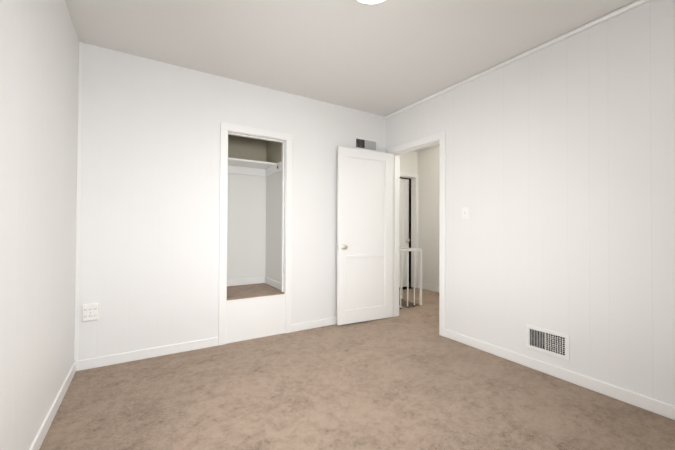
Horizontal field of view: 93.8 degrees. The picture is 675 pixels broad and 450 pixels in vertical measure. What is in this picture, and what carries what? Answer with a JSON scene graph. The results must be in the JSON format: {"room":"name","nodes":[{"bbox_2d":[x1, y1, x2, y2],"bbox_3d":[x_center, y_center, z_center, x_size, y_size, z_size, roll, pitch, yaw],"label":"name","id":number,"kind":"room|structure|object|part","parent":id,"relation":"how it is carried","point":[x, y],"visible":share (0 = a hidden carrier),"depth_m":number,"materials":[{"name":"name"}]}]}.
{"room":"empty bedroom","nodes":[
{"label":"empty bedroom","id":0,"kind":"room"},
{"bbox_2d":[0,0,78,449],"bbox_3d":[-1.139,-0.160,0.920,0.115,2.500,3.616,1,-1,-32],"label":"wall","id":1,"kind":"structure","parent":0,"point":[39,59],"depth_m":1.49,"materials":[{"name":"white paint"}]},
{"bbox_2d":[29,360,80,449],"bbox_3d":[-1.090,1.052,0.939,0.013,0.078,3.386,1,-1,-32],"label":"baseboard","id":2,"kind":"structure","parent":1,"relation":"attached to","point":[37,442],"depth_m":1.79,"materials":[{"name":"white paint"}]},
{"bbox_2d":[78,43,385,359],"bbox_3d":[-0.666,-0.128,3.266,3.150,2.500,0.115,1,-1,-32],"label":"wall","id":3,"kind":"structure","parent":0,"point":[149,210],"depth_m":2.73,"materials":[{"name":"white paint"}]},
{"bbox_2d":[74,42,82,360],"bbox_3d":[-1.966,-0.184,2.396,0.022,2.422,0.005,1,-1,-32],"label":"trim","id":4,"kind":"structure","parent":3,"relation":"attached to","point":[78,202],"depth_m":2.40,"materials":[{"name":"white paint"}]},
{"bbox_2d":[82,302,98,321],"bbox_3d":[-1.891,0.672,2.417,0.104,0.132,0.035,1,-1,-32],"label":"electrical outlet","id":5,"kind":"object","parent":3,"relation":"attached to","point":[90,311],"visible":1,"depth_m":2.40,"materials":[{"name":"white plastic"}]},
{"bbox_2d":[81,337,217,369],"bbox_3d":[-1.526,1.071,2.650,1.003,0.078,0.013,1,-1,-32],"label":"baseboard","id":6,"kind":"structure","parent":3,"relation":"attached to","point":[90,363],"depth_m":2.61,"materials":[{"name":"white paint"}]},
{"bbox_2d":[218,122,292,344],"bbox_3d":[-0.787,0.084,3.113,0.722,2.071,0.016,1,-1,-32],"label":"trim","id":7,"kind":"structure","parent":3,"relation":"attached to","point":[226,127],"depth_m":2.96,"materials":[{"name":"white paint"}]},
{"bbox_2d":[283,148,285,272],"bbox_3d":[-0.551,-0.142,3.285,0.011,1.302,0.045,1,-1,-32],"label":"trim","id":8,"kind":"structure","parent":3,"relation":"attached to","point":[284,157],"depth_m":3.28,"materials":[{"name":"white paint"}]},
{"bbox_2d":[291,317,336,331],"bbox_3d":[0.061,1.091,3.626,1.280,0.078,0.013,1,-1,-32],"label":"baseboard","id":9,"kind":"structure","parent":3,"relation":"attached to","point":[330,321],"depth_m":3.42,"materials":[{"name":"white paint"}]},
{"bbox_2d":[355,137,377,150],"bbox_3d":[0.351,-0.970,3.826,0.341,0.136,0.012,1,-1,-32],"label":"air vent","id":10,"kind":"object","parent":3,"relation":"in","point":[365,144],"visible":0.96,"depth_m":3.82,"materials":[{"name":"white metal"}]},
{"bbox_2d":[227,135,281,282],"bbox_3d":[-1.020,-0.127,3.497,0.820,2.500,0.649,1,-1,-32],"label":"wall","id":11,"kind":"structure","parent":0,"point":[254,230],"depth_m":3.71,"materials":[{"name":"white paint"}]},
{"bbox_2d":[227,277,280,289],"bbox_3d":[-0.998,0.666,3.444,0.620,0.075,0.549,1,-1,-32],"label":"baseboard","id":12,"kind":"structure","parent":11,"relation":"attached to","point":[255,280],"depth_m":3.68,"materials":[{"name":"white paint"}]},
{"bbox_2d":[228,157,280,176],"bbox_3d":[-1.003,-0.642,3.479,0.620,0.107,0.505,1,-1,-32],"label":"closet shelf","id":13,"kind":"object","parent":11,"relation":"attached to","point":[249,167],"visible":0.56,"depth_m":3.62,"materials":[{"name":"white paint"}]},
{"bbox_2d":[65,0,636,151],"bbox_3d":[0.642,-1.429,2.674,4.960,0.100,4.715,1,-1,-32],"label":"ceiling","id":14,"kind":"structure","parent":0,"point":[384,58],"depth_m":2.34,"materials":[{"name":"white paint"}]},
{"bbox_2d":[358,0,383,3],"bbox_3d":[0.196,-1.334,1.755,0.344,0.118,0.344,1,-1,-32],"label":"ceiling light fixture","id":15,"kind":"object","parent":14,"relation":"attached to","point":[370,1],"visible":1,"depth_m":1.83,"materials":[{"name":"white glass"}]},
{"bbox_2d":[39,316,674,449],"bbox_3d":[0.225,1.157,1.682,3.265,0.100,3.505,1,-1,-32],"label":"floor","id":16,"kind":"structure","parent":0,"point":[396,383],"depth_m":1.97,"materials":[{"name":"brown carpet"}]},
{"bbox_2d":[399,177,412,289],"bbox_3d":[0.683,-0.084,6.275,1.600,2.700,1.400,1,-1,-32],"label":"hall wall beyond the room","id":17,"kind":"structure","parent":0,"point":[410,287],"depth_m":6.34,"materials":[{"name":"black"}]},
{"bbox_2d":[399,288,438,329],"bbox_3d":[1.607,1.193,4.072,1.595,0.100,3.100,1,-1,-32],"label":"floor","id":18,"kind":"structure","parent":0,"point":[426,312],"depth_m":4.35,"materials":[{"name":"brown carpet"}]},
{"bbox_2d":[399,247,421,308],"bbox_3d":[0.677,0.712,4.728,0.646,0.870,0.976,1,-1,-32],"label":"stair railing","id":19,"kind":"object","parent":18,"relation":"on","point":[401,265],"visible":0.65,"depth_m":4.47,"materials":[{"name":"white wood"}]},
{"bbox_2d":[418,283,438,291],"bbox_3d":[2.284,1.102,4.490,0.019,0.098,3.100,1,-1,-32],"label":"baseboard","id":20,"kind":"structure","parent":18,"relation":"on","point":[430,287],"depth_m":5.54,"materials":[{"name":"white paint"}]},
{"bbox_2d":[399,147,438,308],"bbox_3d":[1.583,0.543,4.064,1.860,3.800,3.300,1,-1,-32],"label":"wall","id":21,"kind":"structure","parent":0,"point":[424,165],"depth_m":5.62,"materials":[{"name":"white paint"}]},
{"bbox_2d":[400,172,417,287],"bbox_3d":[1.099,0.115,5.641,0.852,2.091,0.118,1,-1,-32],"label":"door frame","id":22,"kind":"structure","parent":21,"relation":"attached to","point":[414,209],"depth_m":5.80,"materials":[{"name":"white paint"}]},
{"bbox_2d":[399,178,409,287],"bbox_3d":[1.044,0.149,5.726,0.724,2.000,0.154,1,-1,-36],"label":"hall door","id":23,"kind":"structure","parent":22,"relation":"attached to","point":[404,239],"depth_m":5.86,"materials":[{"name":"white paint"}]},
{"bbox_2d":[386,0,674,405],"bbox_3d":[1.574,-0.127,2.521,0.115,2.500,3.501,1,-1,-32],"label":"wall","id":24,"kind":"structure","parent":0,"point":[560,170],"depth_m":2.24,"materials":[{"name":"white paint"}]},
{"bbox_2d":[387,131,445,336],"bbox_3d":[0.910,0.096,3.596,0.147,2.076,0.882,1,-1,-32],"label":"door frame","id":25,"kind":"structure","parent":24,"relation":"attached to","point":[440,137],"depth_m":3.50,"materials":[{"name":"white paint"}]},
{"bbox_2d":[337,146,392,324],"bbox_3d":[0.332,0.124,3.682,0.759,1.985,0.154,1,-1,-28],"label":"bedroom door","id":26,"kind":"structure","parent":25,"relation":"attached to","point":[364,235],"depth_m":3.66,"materials":[{"name":"white paint"}]},
{"bbox_3d":[0.041,0.249,3.528,0.102,0.062,0.154,1,-1,-28],"label":"knob","id":27,"kind":"part","parent":26,"relation":"part of","materials":[{"name":"silver metal"}]},
{"bbox_2d":[462,207,467,219],"bbox_3d":[1.204,-0.105,2.992,0.022,0.115,0.070,1,-1,-32],"label":"switch plate","id":28,"kind":"object","parent":24,"relation":"attached to","point":[464,212],"visible":1,"depth_m":2.99,"materials":[{"name":"white plastic"}]},
{"bbox_2d":[384,0,650,118],"bbox_3d":[1.487,-1.361,2.547,0.032,0.032,3.386,1,-1,-32],"label":"trim","id":29,"kind":"structure","parent":24,"relation":"attached to","point":[628,7],"depth_m":2.43,"materials":[{"name":"white paint"}]},
{"bbox_2d":[526,324,569,360],"bbox_3d":[1.574,0.883,2.379,0.013,0.182,0.300,1,-1,-32],"label":"air vent","id":30,"kind":"object","parent":24,"relation":"in","point":[546,341],"visible":1,"depth_m":2.37,"materials":[{"name":"white metal"}]},
{"bbox_2d":[445,329,674,419],"bbox_3d":[1.719,1.080,2.139,0.013,0.078,2.429,1,-1,-32],"label":"baseboard","id":31,"kind":"structure","parent":24,"relation":"attached to","point":[644,402],"depth_m":2.21,"materials":[{"name":"white paint"}]},
{"label":"outside","id":32,"kind":"structure","parent":0,"visible":0},
{"bbox_2d":[226,283,284,343],"bbox_3d":[-0.968,0.913,3.391,0.620,0.419,0.666,1,-1,-32],"label":"platform","id":33,"kind":"object","parent":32,"point":[253,311],"visible":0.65,"depth_m":3.13,"materials":[{"name":"white paint"}]}
]}

